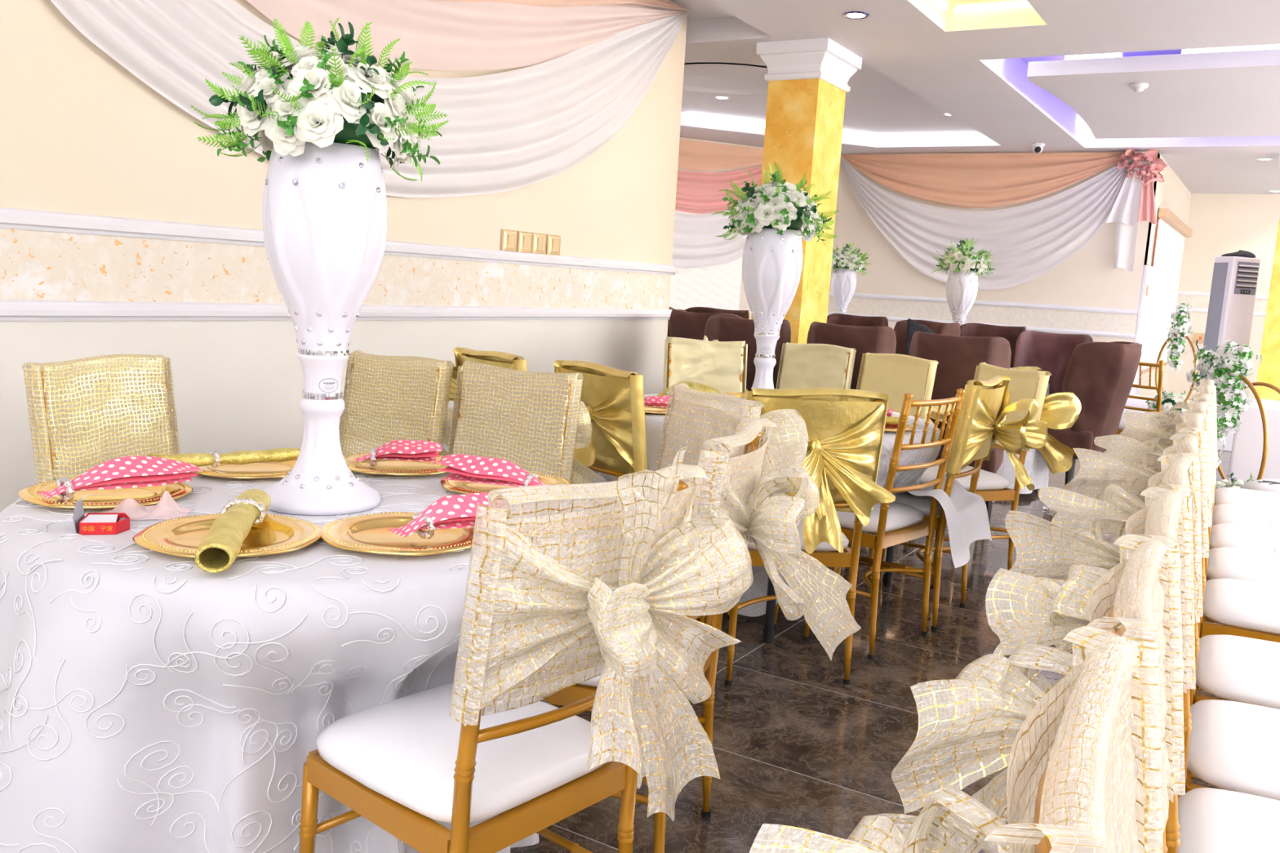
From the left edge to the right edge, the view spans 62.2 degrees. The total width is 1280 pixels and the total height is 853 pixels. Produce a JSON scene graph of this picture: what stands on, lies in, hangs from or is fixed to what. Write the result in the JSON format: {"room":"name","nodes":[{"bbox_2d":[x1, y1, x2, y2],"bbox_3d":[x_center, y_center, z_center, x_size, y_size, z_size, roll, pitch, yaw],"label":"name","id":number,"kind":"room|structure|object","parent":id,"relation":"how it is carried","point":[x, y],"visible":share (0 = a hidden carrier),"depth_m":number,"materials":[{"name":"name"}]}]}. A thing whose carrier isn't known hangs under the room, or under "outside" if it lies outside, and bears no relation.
{"room":"event space","nodes":[
{"label":"event space","id":0,"kind":"room"},
{"bbox_2d":[0,0,687,512],"bbox_3d":[-2.415,-0.956,3.629,0.257,3.150,9.820,8,9,31],"label":"wall","id":1,"kind":"structure","parent":0,"point":[80,133],"depth_m":4.55,"materials":[{"name":"beige paint"}]},
{"bbox_2d":[0,299,671,320],"bbox_3d":[-2.317,-0.400,3.649,0.038,0.075,9.860,8,9,31],"label":"trim","id":2,"kind":"structure","parent":1,"relation":"attached to","point":[10,309],"depth_m":4.63,"materials":[{"name":"white"}]},
{"bbox_2d":[0,207,678,275],"bbox_3d":[-2.299,-0.721,3.606,0.036,0.071,9.860,8,9,31],"label":"trim","id":3,"kind":"structure","parent":1,"relation":"attached to","point":[10,218],"depth_m":4.47,"materials":[{"name":"white"}]},
{"bbox_2d":[50,0,689,197],"bbox_3d":[-1.089,-1.908,5.233,0.080,1.540,5.390,8,9,31],"label":"drape","id":4,"kind":"object","parent":1,"relation":"attached to","point":[515,129],"visible":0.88,"depth_m":5.58,"materials":[{"name":"white fabric"}]},
{"bbox_2d":[500,229,517,251],"bbox_3d":[-0.752,-1.071,6.122,0.023,0.125,0.137,8,9,31],"label":"light switch","id":5,"kind":"object","parent":1,"relation":"attached to","point":[508,237],"visible":1,"depth_m":6.10,"materials":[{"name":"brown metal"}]},
{"bbox_2d":[516,231,532,253],"bbox_3d":[-0.675,-1.083,6.248,0.023,0.125,0.132,8,9,31],"label":"light switch","id":6,"kind":"object","parent":1,"relation":"attached to","point":[524,239],"visible":1,"depth_m":6.23,"materials":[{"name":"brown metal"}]},
{"bbox_2d":[531,232,546,253],"bbox_3d":[-0.603,-1.095,6.366,0.023,0.125,0.136,8,9,31],"label":"light switch","id":7,"kind":"object","parent":1,"relation":"attached to","point":[539,240],"visible":1,"depth_m":6.35,"materials":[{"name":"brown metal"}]},
{"bbox_2d":[546,234,560,255],"bbox_3d":[-0.525,-1.108,6.492,0.023,0.125,0.133,8,9,31],"label":"light switch","id":8,"kind":"object","parent":1,"relation":"attached to","point":[553,242],"visible":1,"depth_m":6.47,"materials":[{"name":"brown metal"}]},
{"bbox_2d":[677,137,763,319],"bbox_3d":[0.429,-2.030,13.149,3.947,3.000,0.200,0,9,-25],"label":"wall","id":9,"kind":"structure","parent":0,"point":[744,305],"depth_m":13.26,"materials":[{"name":"beige paint"}]},
{"bbox_2d":[671,138,763,267],"bbox_3d":[0.568,-2.696,12.896,3.300,1.536,0.075,0,9,-25],"label":"drape","id":10,"kind":"object","parent":9,"relation":"attached to","point":[695,244],"visible":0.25,"depth_m":13.02,"materials":[{"name":"white fabric"}]},
{"bbox_2d":[751,37,862,343],"bbox_3d":[1.160,-1.268,7.970,0.546,3.000,0.686,8,9,31],"label":"column","id":11,"kind":"structure","parent":0,"point":[807,79],"depth_m":7.66,"materials":[{"name":"yellow paint"}]},
{"bbox_2d":[510,398,1274,852],"bbox_3d":[2.546,0.473,7.317,13.000,0.101,22.000,8,9,31],"label":"floor","id":12,"kind":"structure","parent":0,"point":[794,744],"depth_m":3.21,"materials":[{"name":"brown tile"}]},
{"bbox_2d":[22,354,180,484],"bbox_3d":[-1.368,0.301,2.954,0.634,0.975,0.456,6,8,21],"label":"banquet chair","id":13,"kind":"object","parent":12,"relation":"on","point":[86,413],"visible":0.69,"depth_m":2.92,"materials":[{"name":"gold metal"}]},
{"bbox_2d":[338,350,453,456],"bbox_3d":[-0.923,0.251,3.505,0.456,0.975,0.656,8,9,33],"label":"banquet chair","id":14,"kind":"object","parent":12,"relation":"on","point":[387,399],"visible":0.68,"depth_m":3.57,"materials":[{"name":"gold metal"}]},
{"bbox_2d":[447,360,604,484],"bbox_3d":[-0.474,0.308,3.288,0.476,0.975,0.664,8,9,28],"label":"banquet chair","id":15,"kind":"object","parent":12,"relation":"on","point":[535,422],"visible":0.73,"depth_m":3.35,"materials":[{"name":"gold metal"}]},
{"bbox_2d":[298,446,753,852],"bbox_3d":[-0.208,0.507,1.760,0.642,1.032,0.456,10,10,39],"label":"banquet chair","id":16,"kind":"object","parent":12,"relation":"on","point":[567,585],"visible":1,"depth_m":1.61,"materials":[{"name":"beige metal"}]},
{"bbox_2d":[448,346,606,483],"bbox_3d":[-0.470,0.187,4.163,0.646,0.975,0.456,-3,10,-39],"label":"banquet chair","id":17,"kind":"object","parent":12,"relation":"on","point":[501,359],"visible":0.09,"depth_m":4.00,"materials":[{"name":"gold metal"}]},
{"bbox_2d":[552,360,647,476],"bbox_3d":[-0.057,0.256,3.840,0.655,0.975,0.456,-3,10,-40],"label":"banquet chair","id":18,"kind":"object","parent":12,"relation":"on","point":[613,398],"visible":0.38,"depth_m":3.58,"materials":[{"name":"gold metal"}]},
{"bbox_2d":[543,417,861,852],"bbox_3d":[0.083,0.476,2.316,0.761,0.975,0.456,6,8,17],"label":"banquet chair","id":19,"kind":"object","parent":12,"relation":"on","point":[739,484],"visible":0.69,"depth_m":2.20,"materials":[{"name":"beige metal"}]},
{"bbox_2d":[662,335,747,392],"bbox_3d":[0.356,0.025,5.654,0.456,0.984,0.652,2,8,-9],"label":"banquet chair","id":20,"kind":"object","parent":12,"relation":"on","point":[722,366],"visible":0.53,"depth_m":5.74,"materials":[{"name":"gold metal"}]},
{"bbox_2d":[669,309,742,340],"bbox_3d":[0.514,-0.245,7.305,0.653,1.085,0.530,-4,11,-44],"label":"chair","id":21,"kind":"object","parent":12,"relation":"on","point":[682,323],"visible":0.2,"depth_m":7.01,"materials":[{"name":"brown fabric"}]},
{"bbox_2d":[684,306,749,319],"bbox_3d":[0.502,-0.366,8.172,0.530,1.085,0.653,8,9,33],"label":"chair","id":22,"kind":"object","parent":12,"relation":"on","point":[743,313],"visible":0.08,"depth_m":8.32,"materials":[{"name":"brown fabric"}]},
{"bbox_2d":[654,382,808,715],"bbox_3d":[0.059,0.381,2.993,0.700,0.975,0.468,0,9,-25],"label":"banquet chair","id":23,"kind":"object","parent":12,"relation":"on","point":[692,417],"visible":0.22,"depth_m":2.95,"materials":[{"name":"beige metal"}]},
{"bbox_2d":[704,315,791,391],"bbox_3d":[0.639,-0.146,6.644,0.530,1.085,0.653,4,8,1],"label":"chair","id":24,"kind":"object","parent":12,"relation":"on","point":[721,328],"visible":0.2,"depth_m":6.29,"materials":[{"name":"brown fabric"}]},
{"bbox_2d":[698,387,895,685],"bbox_3d":[0.495,0.342,3.463,0.456,0.975,0.681,2,8,-10],"label":"banquet chair","id":25,"kind":"object","parent":12,"relation":"on","point":[846,427],"visible":0.58,"depth_m":3.25,"materials":[{"name":"gold metal"}]},
{"bbox_2d":[775,342,856,389],"bbox_3d":[0.878,0.026,5.900,0.456,0.975,0.661,10,10,38],"label":"banquet chair","id":26,"kind":"object","parent":12,"relation":"on","point":[802,366],"visible":0.46,"depth_m":5.95,"materials":[{"name":"gold metal"}]},
{"bbox_2d":[762,529,895,644],"bbox_3d":[0.512,0.321,4.428,1.296,0.752,1.296,8,9,31],"label":"round table","id":27,"kind":"object","parent":12,"relation":"on","point":[768,634],"visible":0.11,"depth_m":3.82,"materials":[{"name":"black wood"}]},
{"bbox_2d":[597,392,993,617],"bbox_3d":[0.601,0.302,4.369,1.593,0.708,1.392,8,9,31],"label":"tablecloth","id":28,"kind":"object","parent":27,"relation":"on","point":[966,513],"visible":0.13,"depth_m":3.93,"materials":[{"name":"white fabric"}]},
{"bbox_2d":[644,405,666,414],"bbox_3d":[0.038,-0.071,4.171,0.323,0.019,0.313,5,8,14],"label":"charger plate","id":29,"kind":"object","parent":28,"relation":"on","point":[648,410],"visible":0.18,"depth_m":4.17,"materials":[{"name":"gold metal"}]},
{"bbox_2d":[644,395,668,407],"bbox_3d":[0.052,-0.092,4.120,0.215,0.060,0.121,0,8,-21],"label":"napkin","id":30,"kind":"object","parent":29,"relation":"on","point":[651,401],"visible":0.41,"depth_m":4.09,"materials":[{"name":"pink fabric"}]},
{"bbox_2d":[742,227,803,399],"bbox_3d":[0.518,-0.423,4.301,0.249,0.738,0.249,11,11,44],"label":"vase","id":31,"kind":"object","parent":28,"relation":"on","point":[772,262],"visible":0.82,"depth_m":4.20,"materials":[{"name":"white ceramic"}]},
{"bbox_2d":[711,161,839,241],"bbox_3d":[0.542,-0.891,4.237,0.503,0.314,0.480,4,8,1],"label":"flower arrangement","id":32,"kind":"object","parent":31,"relation":"in","point":[775,204],"visible":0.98,"depth_m":4.13,"materials":[{"name":"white plant"}]},
{"bbox_3d":[0.185,-0.103,4.467,0.323,0.019,0.313,1,8,-15],"label":"charger plate","id":33,"kind":"object","parent":28,"relation":"on","visible":0},
{"bbox_2d":[655,381,720,395],"bbox_3d":[0.191,-0.143,4.447,0.271,0.093,0.152,2,8,-12],"label":"napkin","id":34,"kind":"object","parent":33,"relation":"on","point":[701,387],"visible":0.39,"depth_m":4.41,"materials":[{"name":"gold fabric"}]},
{"bbox_2d":[806,321,896,389],"bbox_3d":[1.266,-0.093,6.530,0.530,1.085,0.653,6,8,16],"label":"chair","id":35,"kind":"object","parent":12,"relation":"on","point":[871,340],"visible":0.2,"depth_m":6.17,"materials":[{"name":"brown fabric"}]},
{"bbox_2d":[826,313,888,326],"bbox_3d":[1.741,-0.378,8.789,0.530,1.085,0.653,6,8,21],"label":"chair","id":36,"kind":"object","parent":12,"relation":"on","point":[833,318],"visible":0.12,"depth_m":8.94,"materials":[{"name":"brown fabric"}]},
{"bbox_2d":[773,388,965,659],"bbox_3d":[0.847,0.312,3.930,0.511,0.946,0.433,10,10,41],"label":"banquet chair","id":37,"kind":"object","parent":12,"relation":"on","point":[884,517],"visible":0.69,"depth_m":3.77,"materials":[{"name":"gold metal"}]},
{"bbox_2d":[848,352,951,552],"bbox_3d":[1.169,0.121,5.346,0.681,0.975,0.456,-2,10,-37],"label":"banquet chair","id":38,"kind":"object","parent":12,"relation":"on","point":[894,375],"visible":0.44,"depth_m":5.34,"materials":[{"name":"gold metal"}]},
{"bbox_2d":[893,319,960,355],"bbox_3d":[2.081,-0.278,8.220,0.653,1.085,0.530,-1,9,-29],"label":"chair","id":39,"kind":"object","parent":12,"relation":"on","point":[900,327],"visible":0.13,"depth_m":8.38,"materials":[{"name":"brown fabric"}]},
{"bbox_2d":[905,318,934,355],"bbox_3d":[1.932,-0.425,7.047,0.347,0.567,0.160,6,8,16],"label":"jacket","id":40,"kind":"object","parent":39,"relation":"on","point":[913,326],"visible":0.17,"depth_m":6.98,"materials":[{"name":"black fabric"}]},
{"bbox_2d":[836,374,1047,631],"bbox_3d":[1.203,0.277,4.237,0.695,0.975,0.456,8,9,31],"label":"banquet chair","id":41,"kind":"object","parent":12,"relation":"on","point":[984,407],"visible":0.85,"depth_m":4.07,"materials":[{"name":"gold metal"}]},
{"bbox_2d":[749,626,1144,852],"bbox_3d":[0.409,0.704,0.809,0.737,0.975,0.456,7,9,27],"label":"banquet chair","id":42,"kind":"object","parent":12,"relation":"on","point":[1074,780],"visible":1,"depth_m":0.88,"materials":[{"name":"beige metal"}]},
{"bbox_2d":[908,331,1011,523],"bbox_3d":[1.728,0.026,5.870,0.530,1.085,0.653,7,9,23],"label":"chair","id":43,"kind":"object","parent":12,"relation":"on","point":[957,357],"visible":0.28,"depth_m":5.55,"materials":[{"name":"brown fabric"}]},
{"bbox_2d":[881,362,1081,589],"bbox_3d":[1.566,0.211,4.863,0.670,0.975,0.551,0,8,-21],"label":"banquet chair","id":44,"kind":"object","parent":12,"relation":"on","point":[1060,411],"visible":0.38,"depth_m":4.76,"materials":[{"name":"gold metal"}]},
{"bbox_2d":[960,322,1026,368],"bbox_3d":[2.676,-0.251,8.277,0.530,1.085,0.653,9,10,36],"label":"chair","id":45,"kind":"object","parent":12,"relation":"on","point":[1011,334],"visible":0.16,"depth_m":8.41,"materials":[{"name":"brown fabric"}]},
{"bbox_2d":[891,533,1173,852],"bbox_3d":[0.650,0.661,1.223,0.720,0.975,0.456,7,9,27],"label":"banquet chair","id":46,"kind":"object","parent":12,"relation":"on","point":[970,723],"visible":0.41,"depth_m":1.28,"materials":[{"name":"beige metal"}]},
{"bbox_2d":[1013,330,1093,485],"bbox_3d":[2.982,-0.152,7.770,0.530,1.065,0.653,7,9,25],"label":"chair","id":47,"kind":"object","parent":12,"relation":"on","point":[1051,353],"visible":0.31,"depth_m":7.92,"materials":[{"name":"fabric"}]},
{"bbox_2d":[1047,341,1141,459],"bbox_3d":[2.875,-0.048,7.006,0.653,1.055,0.530,10,10,40],"label":"chair","id":48,"kind":"object","parent":12,"relation":"on","point":[1101,375],"visible":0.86,"depth_m":6.72,"materials":[{"name":"brown fabric"}]},
{"bbox_2d":[985,487,1279,852],"bbox_3d":[0.878,0.618,1.632,0.720,0.975,0.456,7,9,27],"label":"banquet chair","id":49,"kind":"object","parent":12,"relation":"on","point":[1022,610],"visible":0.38,"depth_m":1.65,"materials":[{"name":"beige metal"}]},
{"bbox_2d":[1116,360,1164,435],"bbox_3d":[3.509,-0.005,7.363,0.511,0.946,0.433,-1,9,-31],"label":"banquet chair","id":50,"kind":"object","parent":12,"relation":"on","point":[1122,424],"visible":0.26,"depth_m":7.09,"materials":[{"name":"gold metal"}]},
{"bbox_2d":[1004,453,1279,800],"bbox_3d":[1.081,0.572,2.054,0.777,0.975,0.456,7,9,27],"label":"banquet chair","id":51,"kind":"object","parent":12,"relation":"on","point":[1234,746],"visible":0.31,"depth_m":2.02,"materials":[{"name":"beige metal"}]},
{"bbox_2d":[1038,433,1279,778],"bbox_3d":[1.324,0.524,2.500,0.789,0.975,0.456,7,9,27],"label":"banquet chair","id":52,"kind":"object","parent":12,"relation":"on","point":[1237,668],"visible":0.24,"depth_m":2.43,"materials":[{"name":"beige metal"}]},
{"bbox_2d":[1061,413,1279,690],"bbox_3d":[1.625,0.465,3.062,0.813,0.975,0.456,7,9,27],"label":"banquet chair","id":53,"kind":"object","parent":12,"relation":"on","point":[1244,604],"visible":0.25,"depth_m":2.95,"materials":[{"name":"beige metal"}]},
{"bbox_2d":[1120,395,1236,451],"bbox_3d":[7.014,0.138,10.196,4.440,0.300,2.000,8,9,31],"label":"stage platform","id":54,"kind":"object","parent":12,"relation":"on","point":[1140,403],"visible":0.2,"depth_m":10.34,"materials":[{"name":"white"}]},
{"bbox_2d":[1145,388,1189,412],"bbox_3d":[5.218,-0.243,10.444,0.474,0.278,0.420,5,8,8],"label":"bunch","id":55,"kind":"object","parent":54,"relation":"on","point":[1168,401],"visible":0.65,"depth_m":10.35,"materials":[{"name":"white plant"}]},
{"bbox_2d":[1155,302,1197,403],"bbox_3d":[5.281,-0.697,10.475,0.248,1.072,0.765,3,8,-1],"label":"hoop","id":56,"kind":"object","parent":54,"relation":"on","point":[1179,340],"visible":0.96,"depth_m":10.38,"materials":[{"name":"gold metal"}]},
{"bbox_2d":[1093,401,1279,627],"bbox_3d":[1.875,0.421,3.482,0.785,0.975,0.456,7,9,27],"label":"banquet chair","id":57,"kind":"object","parent":12,"relation":"on","point":[1223,562],"visible":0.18,"depth_m":3.42,"materials":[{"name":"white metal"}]},
{"bbox_2d":[1118,393,1279,553],"bbox_3d":[2.107,0.379,3.889,0.777,0.975,0.456,7,9,27],"label":"banquet chair","id":58,"kind":"object","parent":12,"relation":"on","point":[1224,535],"visible":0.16,"depth_m":3.82,"materials":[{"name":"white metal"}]},
{"bbox_2d":[1122,386,1279,529],"bbox_3d":[2.341,0.335,4.306,0.775,0.975,0.456,7,9,27],"label":"banquet chair","id":59,"kind":"object","parent":12,"relation":"on","point":[1233,513],"visible":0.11,"depth_m":4.21,"materials":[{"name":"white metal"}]},
{"bbox_2d":[1143,378,1279,509],"bbox_3d":[2.580,0.292,4.721,0.762,0.975,0.456,7,9,27],"label":"banquet chair","id":60,"kind":"object","parent":12,"relation":"on","point":[1248,497],"visible":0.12,"depth_m":4.60,"materials":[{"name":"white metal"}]},
{"bbox_2d":[1186,339,1268,479],"bbox_3d":[3.597,0.019,6.604,0.275,1.117,0.925,3,8,-1],"label":"flower arrangement","id":61,"kind":"object","parent":12,"relation":"on","point":[1224,364],"visible":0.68,"depth_m":6.49,"materials":[{"name":"plant"}]},
{"bbox_2d":[1198,256,1261,404],"bbox_3d":[6.741,-0.972,12.181,0.364,1.920,0.324,2,8,-11],"label":"air conditioner","id":62,"kind":"object","parent":12,"relation":"on","point":[1234,282],"visible":0.6,"depth_m":12.01,"materials":[{"name":"white plastic"}]},
{"bbox_2d":[1215,471,1253,488],"bbox_3d":[3.801,0.448,6.790,0.470,0.308,0.482,9,10,35],"label":"bunch","id":63,"kind":"object","parent":12,"relation":"on","point":[1238,484],"visible":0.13,"depth_m":6.81,"materials":[{"name":"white plant"}]},
{"bbox_2d":[1217,382,1279,481],"bbox_3d":[4.260,0.104,7.348,0.200,0.825,0.825,2,8,-9],"label":"hoop","id":64,"kind":"object","parent":12,"relation":"on","point":[1255,384],"visible":0.14,"depth_m":7.33,"materials":[{"name":"gold metal"}]},
{"bbox_2d":[1227,397,1279,483],"bbox_3d":[5.302,0.201,7.838,1.600,0.620,0.800,8,9,31],"label":"plinth","id":65,"kind":"object","parent":12,"relation":"on","point":[1246,453],"visible":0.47,"depth_m":7.83,"materials":[{"name":"white"}]},
{"bbox_2d":[1241,479,1279,493],"bbox_3d":[3.326,0.515,5.372,0.550,0.441,0.550,8,9,31],"label":"pouf","id":66,"kind":"object","parent":12,"relation":"on","point":[1264,485],"visible":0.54,"depth_m":5.36,"materials":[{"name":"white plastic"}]},
{"bbox_2d":[670,0,1279,194],"bbox_3d":[2.734,-2.672,6.881,13.000,0.260,21.400,8,9,31],"label":"ceiling","id":67,"kind":"structure","parent":0,"point":[1010,76],"depth_m":8.31,"materials":[{"name":"paint"}]},
{"bbox_2d":[827,151,1159,342],"bbox_3d":[3.910,-1.807,13.042,4.140,3.000,0.257,8,9,31],"label":"wall","id":68,"kind":"structure","parent":0,"point":[1089,277],"depth_m":12.57,"materials":[{"name":"beige paint"}]},
{"bbox_2d":[827,311,1135,338],"bbox_3d":[3.851,-1.260,12.974,4.040,0.057,0.029,8,9,31],"label":"trim","id":69,"kind":"structure","parent":68,"relation":"attached to","point":[1117,335],"depth_m":12.39,"materials":[{"name":"white"}]},
{"bbox_2d":[829,291,1138,315],"bbox_3d":[3.866,-1.528,12.937,4.040,0.057,0.029,8,9,31],"label":"trim","id":70,"kind":"structure","parent":68,"relation":"attached to","point":[1097,309],"depth_m":12.60,"materials":[{"name":"white"}]},
{"bbox_2d":[840,149,1167,289],"bbox_3d":[4.104,-2.446,12.605,3.760,1.634,0.316,8,9,32],"label":"drape","id":71,"kind":"object","parent":68,"relation":"attached to","point":[1027,242],"visible":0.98,"depth_m":12.47,"materials":[{"name":"white fabric"}]},
{"bbox_2d":[1134,152,1191,396],"bbox_3d":[6.735,-1.759,13.911,0.200,3.000,4.650,8,9,31],"label":"wall","id":72,"kind":"structure","parent":0,"point":[1172,194],"depth_m":13.44,"materials":[{"name":"beige paint"}]},
{"bbox_2d":[1128,265,1154,395],"bbox_3d":[5.772,-0.959,12.228,0.077,1.765,0.630,8,9,31],"label":"door","id":73,"kind":"structure","parent":72,"relation":"in","point":[1148,273],"depth_m":12.20,"materials":[{"name":"white wood"}]},
{"bbox_2d":[1141,208,1192,373],"bbox_3d":[6.922,-1.599,13.951,0.102,2.195,3.595,8,9,31],"label":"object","id":74,"kind":"structure","parent":72,"relation":"in","point":[1171,231],"depth_m":13.62,"materials":[{"name":"white"}]},
{"bbox_2d":[1165,193,1279,398],"bbox_3d":[10.747,-1.576,14.323,6.660,3.000,0.207,8,9,31],"label":"wall","id":75,"kind":"structure","parent":0,"point":[1220,224],"depth_m":15.47,"materials":[{"name":"beige paint"}]},
{"bbox_2d":[1254,154,1279,400],"bbox_3d":[7.112,-1.407,11.538,0.631,3.000,0.606,8,9,31],"label":"column","id":76,"kind":"structure","parent":0,"point":[1268,371],"depth_m":11.49,"materials":[{"name":"yellow paint"}]},
{"bbox_3d":[-0.701,0.543,2.306,1.136,0.752,1.136,8,9,31],"label":"round table","id":77,"kind":"object","parent":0,"visible":0},
{"bbox_2d":[0,455,539,852],"bbox_3d":[-0.760,0.501,2.324,1.360,0.702,1.495,8,9,31],"label":"tablecloth","id":78,"kind":"object","parent":77,"relation":"on","point":[151,701],"visible":0.46,"depth_m":1.73,"materials":[{"name":"white fabric"}]},
{"bbox_2d":[72,492,129,534],"bbox_3d":[-0.979,0.157,1.938,0.088,0.062,0.090,1,8,-17],"label":"gift box","id":79,"kind":"object","parent":78,"relation":"on","point":[93,523],"visible":1,"depth_m":1.91,"materials":[{"name":"red cardboard"}]},
{"bbox_2d":[17,476,192,508],"bbox_3d":[-1.096,0.137,2.186,0.323,0.019,0.313,0,8,-20],"label":"charger plate","id":80,"kind":"object","parent":78,"relation":"on","point":[147,495],"visible":0.61,"depth_m":2.16,"materials":[{"name":"gold metal"}]},
{"bbox_2d":[36,455,203,500],"bbox_3d":[-1.053,0.103,2.165,0.131,0.081,0.303,11,11,43],"label":"napkin","id":81,"kind":"object","parent":80,"relation":"on","point":[136,471],"visible":1,"depth_m":2.14,"materials":[{"name":"pink fabric"}]},
{"bbox_2d":[101,490,193,519],"bbox_3d":[-0.958,0.148,2.055,0.160,0.043,0.100,2,8,-12],"label":"tissue paper","id":82,"kind":"object","parent":78,"relation":"on","point":[166,508],"visible":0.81,"depth_m":2.04,"materials":[{"name":"white paper"}]},
{"bbox_2d":[132,513,321,558],"bbox_3d":[-0.733,0.197,1.907,0.323,0.019,0.313,8,9,31],"label":"charger plate","id":83,"kind":"object","parent":78,"relation":"on","point":[182,536],"visible":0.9,"depth_m":1.91,"materials":[{"name":"gold metal"}]},
{"bbox_2d":[194,488,271,573],"bbox_3d":[-0.708,0.172,1.867,0.081,0.063,0.400,1,8,-14],"label":"napkin","id":84,"kind":"object","parent":83,"relation":"on","point":[227,534],"visible":1,"depth_m":1.77,"materials":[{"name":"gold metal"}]},
{"bbox_2d":[192,459,297,479],"bbox_3d":[-0.926,0.096,2.548,0.323,0.019,0.313,6,8,19],"label":"charger plate","id":85,"kind":"object","parent":78,"relation":"on","point":[262,469],"visible":0.35,"depth_m":2.52,"materials":[{"name":"gold metal"}]},
{"bbox_2d":[147,448,300,467],"bbox_3d":[-0.967,0.074,2.488,0.347,0.042,0.055,-4,10,-41],"label":"napkin","id":86,"kind":"object","parent":85,"relation":"on","point":[214,459],"visible":0.83,"depth_m":2.49,"materials":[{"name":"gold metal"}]},
{"bbox_2d":[262,141,387,515],"bbox_3d":[-0.656,-0.202,2.203,0.249,0.738,0.249,0,9,-25],"label":"vase","id":87,"kind":"object","parent":78,"relation":"on","point":[325,209],"visible":0.98,"depth_m":2.13,"materials":[{"name":"white ceramic"}]},
{"bbox_2d":[190,17,448,181],"bbox_3d":[-0.625,-0.671,2.140,0.490,0.320,0.513,8,9,31],"label":"flower arrangement","id":88,"kind":"object","parent":87,"relation":"in","point":[300,95],"visible":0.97,"depth_m":2.02,"materials":[{"name":"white plant"}]},
{"bbox_2d":[343,452,448,475],"bbox_3d":[-0.607,0.096,2.689,0.323,0.019,0.313,2,8,-9],"label":"charger plate","id":89,"kind":"object","parent":78,"relation":"on","point":[384,467],"visible":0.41,"depth_m":2.67,"materials":[{"name":"gold metal"}]},
{"bbox_2d":[355,440,442,466],"bbox_3d":[-0.601,0.069,2.644,0.210,0.069,0.117,2,8,-13],"label":"napkin","id":90,"kind":"object","parent":89,"relation":"on","point":[398,450],"visible":1,"depth_m":2.62,"materials":[{"name":"pink fabric"}]},
{"bbox_2d":[320,511,474,555],"bbox_3d":[-0.440,0.202,1.993,0.323,0.019,0.313,5,8,8],"label":"charger plate","id":91,"kind":"object","parent":78,"relation":"on","point":[366,533],"visible":0.76,"depth_m":1.98,"materials":[{"name":"gold metal"}]},
{"bbox_2d":[387,493,488,538],"bbox_3d":[-0.361,0.168,1.999,0.218,0.076,0.126,-4,11,-42],"label":"napkin","id":92,"kind":"object","parent":91,"relation":"on","point":[455,511],"visible":0.87,"depth_m":1.97,"materials":[{"name":"pink fabric"}]},
{"bbox_2d":[440,471,573,493],"bbox_3d":[-0.312,0.139,2.506,0.323,0.019,0.313,-3,10,-37],"label":"charger plate","id":93,"kind":"object","parent":78,"relation":"on","point":[464,487],"visible":0.28,"depth_m":2.50,"materials":[{"name":"gold metal"}]},
{"bbox_2d":[433,453,546,486],"bbox_3d":[-0.320,0.111,2.426,0.273,0.078,0.131,5,8,14],"label":"napkin","id":94,"kind":"object","parent":93,"relation":"on","point":[465,468],"visible":0.78,"depth_m":2.40,"materials":[{"name":"pink fabric"}]},
{"bbox_3d":[2.316,0.028,7.318,0.796,0.752,0.796,8,9,31],"label":"round table","id":95,"kind":"object","parent":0,"visible":0},
{"bbox_2d":[995,383,1048,493],"bbox_3d":[2.322,0.001,7.330,0.986,0.722,0.995,8,9,31],"label":"tablecloth","id":96,"kind":"object","parent":95,"relation":"on","point":[1037,468],"visible":0.09,"depth_m":6.90,"materials":[{"name":"white fabric"}]},
{"bbox_3d":[2.591,-0.184,8.964,0.776,0.752,0.776,8,9,31],"label":"round table","id":97,"kind":"object","parent":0,"visible":0},
{"bbox_3d":[2.596,-0.264,8.968,0.947,0.610,0.950,8,9,31],"label":"tablecloth","id":98,"kind":"object","parent":97,"relation":"on","visible":0},
{"bbox_2d":[946,270,977,325],"bbox_3d":[2.580,-0.893,8.581,0.249,0.738,0.249,4,8,4],"label":"vase","id":99,"kind":"object","parent":98,"relation":"on","point":[962,288],"visible":0.58,"depth_m":8.47,"materials":[{"name":"white ceramic"}]},
{"bbox_2d":[931,237,995,277],"bbox_3d":[2.608,-1.360,8.511,0.480,0.314,0.503,1,8,-18],"label":"flower arrangement","id":100,"kind":"object","parent":99,"relation":"in","point":[964,259],"visible":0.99,"depth_m":8.40,"materials":[{"name":"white plant"}]},
{"bbox_3d":[1.961,-0.455,10.653,0.836,0.752,0.836,8,9,31],"label":"round table","id":101,"kind":"object","parent":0,"visible":0},
{"bbox_3d":[1.967,-0.536,10.657,1.001,0.610,1.015,8,9,31],"label":"tablecloth","id":102,"kind":"object","parent":101,"relation":"on","visible":0},
{"bbox_2d":[831,267,856,314],"bbox_3d":[2.005,-1.200,10.549,0.249,0.738,0.249,7,9,27],"label":"vase","id":103,"kind":"object","parent":102,"relation":"on","point":[843,281],"visible":0.62,"depth_m":10.44,"materials":[{"name":"white ceramic"}]},
{"bbox_2d":[831,242,871,275],"bbox_3d":[2.037,-1.669,10.482,0.513,0.320,0.490,5,8,14],"label":"flower arrangement","id":104,"kind":"object","parent":103,"relation":"in","point":[848,259],"visible":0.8,"depth_m":10.36,"materials":[{"name":"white plant"}]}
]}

